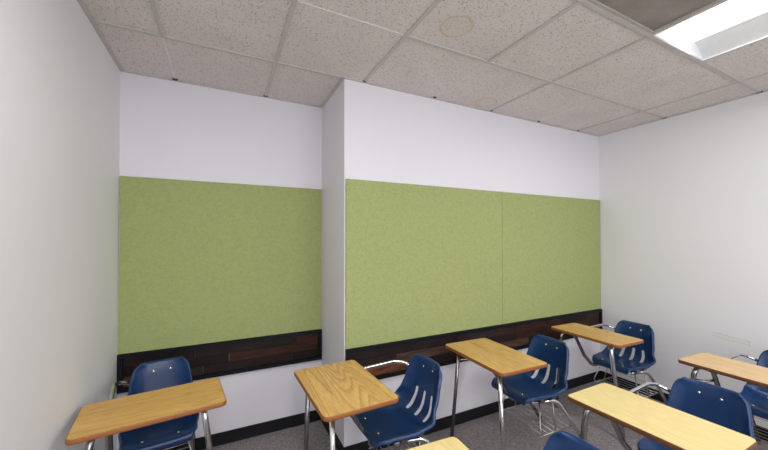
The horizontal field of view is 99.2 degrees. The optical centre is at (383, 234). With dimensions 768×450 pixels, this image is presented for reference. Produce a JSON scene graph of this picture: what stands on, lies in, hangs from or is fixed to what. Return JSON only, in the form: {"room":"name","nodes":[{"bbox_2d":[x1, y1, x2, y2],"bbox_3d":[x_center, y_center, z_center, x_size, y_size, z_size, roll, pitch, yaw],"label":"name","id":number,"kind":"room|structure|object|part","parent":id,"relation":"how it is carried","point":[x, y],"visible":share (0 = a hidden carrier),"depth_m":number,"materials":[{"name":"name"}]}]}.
{"room":"classroom","nodes":[
{"label":"classroom","id":0,"kind":"room"},
{"bbox_2d":[0,0,119,449],"bbox_3d":[-0.645,0.111,-0.234,0.120,2.878,5.597,0,-1,-26],"label":"wall","id":1,"kind":"structure","parent":0,"point":[60,83],"depth_m":1.36,"materials":[{"name":"white paint"}]},
{"bbox_2d":[77,0,767,136],"bbox_3d":[1.364,-1.126,0.777,4.365,0.021,5.357,0,-1,-26],"label":"trim","id":2,"kind":"structure","parent":1,"relation":"attached to","point":[81,3],"depth_m":2.52,"materials":[{"name":"paint"}]},
{"bbox_2d":[117,72,321,449],"bbox_3d":[-1.185,0.143,2.555,1.391,2.878,0.120,0,-1,-26],"label":"wall","id":3,"kind":"structure","parent":0,"point":[169,129],"depth_m":2.50,"materials":[{"name":"white paint"}]},
{"bbox_2d":[117,329,321,393],"bbox_3d":[-1.153,0.933,2.479,1.381,0.251,0.027,0,-1,-26],"label":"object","id":4,"kind":"object","parent":3,"relation":"attached to","point":[223,358],"visible":0.87,"depth_m":2.49,"materials":[{"name":"black paint"}]},
{"bbox_2d":[118,176,320,353],"bbox_3d":[-1.155,0.208,2.493,1.378,1.193,0.015,0,-1,-26],"label":"panel","id":5,"kind":"object","parent":3,"relation":"attached to","point":[201,262],"visible":1,"depth_m":2.43,"materials":[{"name":"green fabric"}]},
{"bbox_2d":[160,410,320,449],"bbox_3d":[-1.153,1.534,2.484,1.382,0.094,0.009,0,-1,-26],"label":"baseboard","id":6,"kind":"structure","parent":3,"relation":"attached to","point":[225,437],"depth_m":2.54,"materials":[{"name":"black plastic"}]},
{"bbox_2d":[83,0,767,134],"bbox_3d":[1.364,-1.123,0.777,4.365,0.001,5.357,0,-1,-26],"label":"ceiling","id":7,"kind":"structure","parent":0,"point":[317,39],"depth_m":1.99,"materials":[{"name":"tile"}]},
{"bbox_2d":[163,1,695,120],"bbox_3d":[0.267,-1.109,2.220,3.335,0.007,1.199,0,-1,-16],"label":"trim","id":8,"kind":"structure","parent":7,"relation":"attached to","point":[297,1],"depth_m":2.05,"materials":[{"name":"metal"}]},
{"bbox_2d":[94,0,767,130],"bbox_3d":[1.364,-1.122,0.777,4.365,0.012,5.357,0,-1,-26],"label":"ceiling grid","id":9,"kind":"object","parent":7,"relation":"attached to","point":[435,3],"depth_m":1.95,"materials":[{"name":"paint"}]},
{"bbox_2d":[587,0,721,33],"bbox_3d":[1.347,-1.117,1.413,0.586,0.012,0.586,0,-1,-26],"label":"ceiling vent","id":10,"kind":"object","parent":7,"relation":"in","point":[651,16],"visible":1,"depth_m":1.62,"materials":[{"name":"metal"}]},
{"bbox_2d":[654,0,767,60],"bbox_3d":[2.029,-1.185,1.412,0.610,0.149,1.219,0,-1,-26],"label":"ceiling light","id":11,"kind":"object","parent":7,"relation":"attached to","point":[730,25],"visible":0.76,"depth_m":1.84,"materials":[{"name":"white plastic"}]},
{"bbox_3d":[1.764,-1.173,1.945,0.586,0.131,0.001,0,-1,-26],"label":"plate","id":12,"kind":"part","parent":11,"relation":"part of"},
{"bbox_3d":[2.029,-1.120,1.411,0.610,0.019,1.219,0,-1,-26],"label":"frame","id":13,"kind":"part","parent":11,"relation":"part of","materials":[{"name":"white metal"}]},
{"bbox_2d":[321,79,599,446],"bbox_3d":[0.898,0.151,3.267,2.974,2.878,0.697,0,-1,-26],"label":"wall","id":14,"kind":"structure","parent":0,"point":[370,132],"depth_m":2.68,"materials":[{"name":"white paint"}]},
{"bbox_2d":[321,419,343,449],"bbox_3d":[-0.408,1.534,2.526,0.009,0.094,0.577,0,-1,-26],"label":"baseboard","id":15,"kind":"structure","parent":14,"relation":"attached to","point":[338,444],"depth_m":2.40,"materials":[{"name":"black plastic"}]},
{"bbox_2d":[345,179,501,348],"bbox_3d":[0.397,0.210,2.619,1.484,1.193,0.015,0,-1,-26],"label":"panel","id":16,"kind":"object","parent":14,"relation":"attached to","point":[421,260],"visible":1,"depth_m":2.55,"materials":[{"name":"green fabric"}]},
{"bbox_2d":[172,78,762,130],"bbox_3d":[0.682,-1.096,2.878,4.427,0.010,0.984,0,-1,-3],"label":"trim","id":17,"kind":"structure","parent":14,"relation":"attached to","point":[172,78],"depth_m":2.57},
{"bbox_2d":[344,371,600,449],"bbox_3d":[1.051,1.539,2.933,2.965,0.094,0.009,0,-1,-26],"label":"baseboard","id":18,"kind":"structure","parent":14,"relation":"attached to","point":[465,416],"depth_m":2.79,"materials":[{"name":"black plastic"}]},
{"bbox_2d":[345,309,602,379],"bbox_3d":[1.062,0.939,2.934,2.964,0.251,0.027,0,-1,-26],"label":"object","id":19,"kind":"object","parent":14,"relation":"attached to","point":[519,335],"visible":0.66,"depth_m":2.68,"materials":[{"name":"black paint"}]},
{"bbox_2d":[502,192,600,323],"bbox_3d":[1.724,0.217,3.277,1.472,1.193,0.015,0,-1,-26],"label":"panel","id":20,"kind":"object","parent":14,"relation":"attached to","point":[551,254],"visible":1,"depth_m":3.22,"materials":[{"name":"green fabric"}]},
{"bbox_2d":[204,379,767,449],"bbox_3d":[1.364,1.611,0.746,4.605,0.100,5.597,0,-1,-26],"label":"floor","id":21,"kind":"structure","parent":0,"point":[482,433],"depth_m":2.59,"materials":[{"name":"grey carpet"}]},
{"bbox_2d":[65,356,226,449],"bbox_3d":[-1.283,1.187,1.846,0.601,0.773,0.936,0,-1,-33],"label":"student desk","id":22,"kind":"object","parent":21,"relation":"on","point":[162,406],"visible":1,"depth_m":1.67,"materials":[{"name":"brown wood"}]},
{"bbox_3d":[-1.295,1.204,1.480,0.085,0.709,0.269,0,-1,-10],"label":"leg","id":23,"kind":"part","parent":22,"relation":"part of","materials":[{"name":"silver metal"}]},
{"bbox_3d":[-1.463,0.885,1.781,0.089,0.069,0.478,0,-1,-26],"label":"armrest","id":24,"kind":"part","parent":22,"relation":"part of","materials":[{"name":"silver metal"}]},
{"bbox_3d":[-1.268,1.374,2.130,0.052,0.399,0.472,0,-1,-21],"label":"leg","id":25,"kind":"part","parent":22,"relation":"part of","materials":[{"name":"silver metal"}]},
{"bbox_3d":[-0.949,1.207,1.704,0.270,0.710,0.106,0,-1,33],"label":"leg","id":26,"kind":"part","parent":22,"relation":"part of","materials":[{"name":"silver metal"}]},
{"bbox_2d":[294,354,441,449],"bbox_3d":[-0.003,1.188,1.954,0.936,0.773,0.616,0,-1,-28],"label":"student desk","id":27,"kind":"object","parent":21,"relation":"on","point":[339,390],"visible":1,"depth_m":1.90,"materials":[{"name":"brown wood"}]},
{"bbox_3d":[-0.470,1.210,1.980,0.030,0.711,0.122,0,-1,-28],"label":"leg","id":28,"kind":"part","parent":27,"relation":"part of","materials":[{"name":"silver metal"}]},
{"bbox_3d":[-0.241,1.205,1.556,0.028,0.709,0.078,0,-1,-31],"label":"leg","id":29,"kind":"part","parent":27,"relation":"part of","materials":[{"name":"silver metal"}]},
{"bbox_3d":[-0.033,0.889,2.147,0.523,0.069,0.091,0,-1,-21],"label":"armrest","id":30,"kind":"part","parent":27,"relation":"part of","materials":[{"name":"silver metal"}]},
{"bbox_3d":[0.279,1.372,1.917,0.464,0.398,0.122,0,-1,-28],"label":"leg","id":31,"kind":"part","parent":27,"relation":"part of","materials":[{"name":"silver metal"}]},
{"bbox_2d":[406,430,599,449],"bbox_3d":[0.469,1.179,1.097,0.936,0.773,0.616,0,-1,-23],"label":"student desk","id":32,"kind":"object","parent":21,"relation":"on","point":[561,440],"visible":1,"depth_m":1.29,"materials":[{"name":"brown wood"}]},
{"bbox_2d":[445,334,579,449],"bbox_3d":[1.003,1.194,2.413,0.936,0.773,0.617,0,-1,-24],"label":"student desk","id":33,"kind":"object","parent":21,"relation":"on","point":[513,370],"visible":0.99,"depth_m":2.37,"materials":[{"name":"brown wood"}]},
{"bbox_3d":[0.539,1.215,2.473,0.030,0.711,0.122,0,-1,-24],"label":"leg","id":34,"kind":"part","parent":33,"relation":"part of","materials":[{"name":"silver metal"}]},
{"bbox_3d":[0.737,1.210,2.033,0.028,0.709,0.077,0,-1,-26],"label":"leg","id":35,"kind":"part","parent":33,"relation":"part of","materials":[{"name":"silver metal"}]},
{"bbox_3d":[1.147,1.380,2.654,0.471,0.398,0.050,0,-1,-36],"label":"leg","id":36,"kind":"part","parent":33,"relation":"part of","materials":[{"name":"silver metal"}]},
{"bbox_3d":[1.286,1.377,2.344,0.471,0.398,0.050,0,-1,-12],"label":"leg","id":37,"kind":"part","parent":33,"relation":"part of","materials":[{"name":"silver metal"}]},
{"bbox_2d":[551,320,666,440],"bbox_3d":[2.065,1.199,2.910,0.936,0.773,0.601,0,-1,-25],"label":"student desk","id":38,"kind":"object","parent":21,"relation":"on","point":[630,335],"visible":0.98,"depth_m":2.89,"materials":[{"name":"blue plastic"}]},
{"bbox_3d":[1.706,1.221,2.977,0.269,0.709,0.085,0,-1,-1],"label":"leg","id":39,"kind":"part","parent":38,"relation":"part of","materials":[{"name":"silver metal"}]},
{"bbox_3d":[2.025,0.899,3.101,0.478,0.069,0.089,0,-1,-17],"label":"armrest","id":40,"kind":"part","parent":38,"relation":"part of","materials":[{"name":"silver metal"}]},
{"bbox_3d":[1.894,1.217,2.573,0.258,0.710,0.128,0,-1,-25],"label":"leg","id":41,"kind":"part","parent":38,"relation":"part of","materials":[{"name":"silver metal"}]},
{"bbox_3d":[2.346,1.382,2.849,0.472,0.399,0.052,0,-1,-13],"label":"leg","id":42,"kind":"part","parent":38,"relation":"part of","materials":[{"name":"silver metal"}]},
{"bbox_2d":[568,377,757,449],"bbox_3d":[1.485,1.185,1.627,0.936,0.773,0.601,0,-1,-27],"label":"student desk","id":43,"kind":"object","parent":21,"relation":"on","point":[696,414],"visible":1,"depth_m":1.60,"materials":[{"name":"brown wood"}]},
{"bbox_3d":[1.123,1.207,1.680,0.269,0.709,0.085,0,-1,-3],"label":"leg","id":44,"kind":"part","parent":43,"relation":"part of","materials":[{"name":"silver metal"}]},
{"bbox_3d":[1.437,0.885,1.816,0.478,0.069,0.089,0,-1,-19],"label":"armrest","id":45,"kind":"part","parent":43,"relation":"part of","materials":[{"name":"silver metal"}]},
{"bbox_2d":[678,350,767,445],"bbox_3d":[2.503,1.190,2.100,0.936,0.773,0.602,0,-1,-24],"label":"student desk","id":46,"kind":"object","parent":21,"relation":"on","point":[755,391],"visible":0.77,"depth_m":2.14,"materials":[{"name":"beige wood"}]},
{"bbox_3d":[2.145,1.212,2.171,0.269,0.709,0.085,0,-1,0],"label":"leg","id":47,"kind":"part","parent":46,"relation":"part of","materials":[{"name":"silver metal"}]},
{"bbox_3d":[2.466,0.890,2.291,0.478,0.069,0.089,0,-1,-16],"label":"armrest","id":48,"kind":"part","parent":46,"relation":"part of","materials":[{"name":"silver metal"}]},
{"bbox_3d":[2.646,1.377,2.346,0.472,0.399,0.052,0,-1,-36],"label":"leg","id":49,"kind":"part","parent":46,"relation":"part of","materials":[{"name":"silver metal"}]},
{"bbox_2d":[599,91,767,428],"bbox_3d":[3.373,0.134,1.760,0.120,2.878,5.597,0,-1,-26],"label":"wall","id":50,"kind":"structure","parent":0,"point":[683,198],"depth_m":2.91,"materials":[{"name":"white paint"}]},
{"bbox_2d":[600,370,767,440],"bbox_3d":[3.443,1.522,1.457,0.009,0.094,4.780,0,-1,-26],"label":"baseboard","id":51,"kind":"structure","parent":50,"relation":"attached to","point":[658,397],"depth_m":3.21,"materials":[{"name":"black plastic"}]}
]}

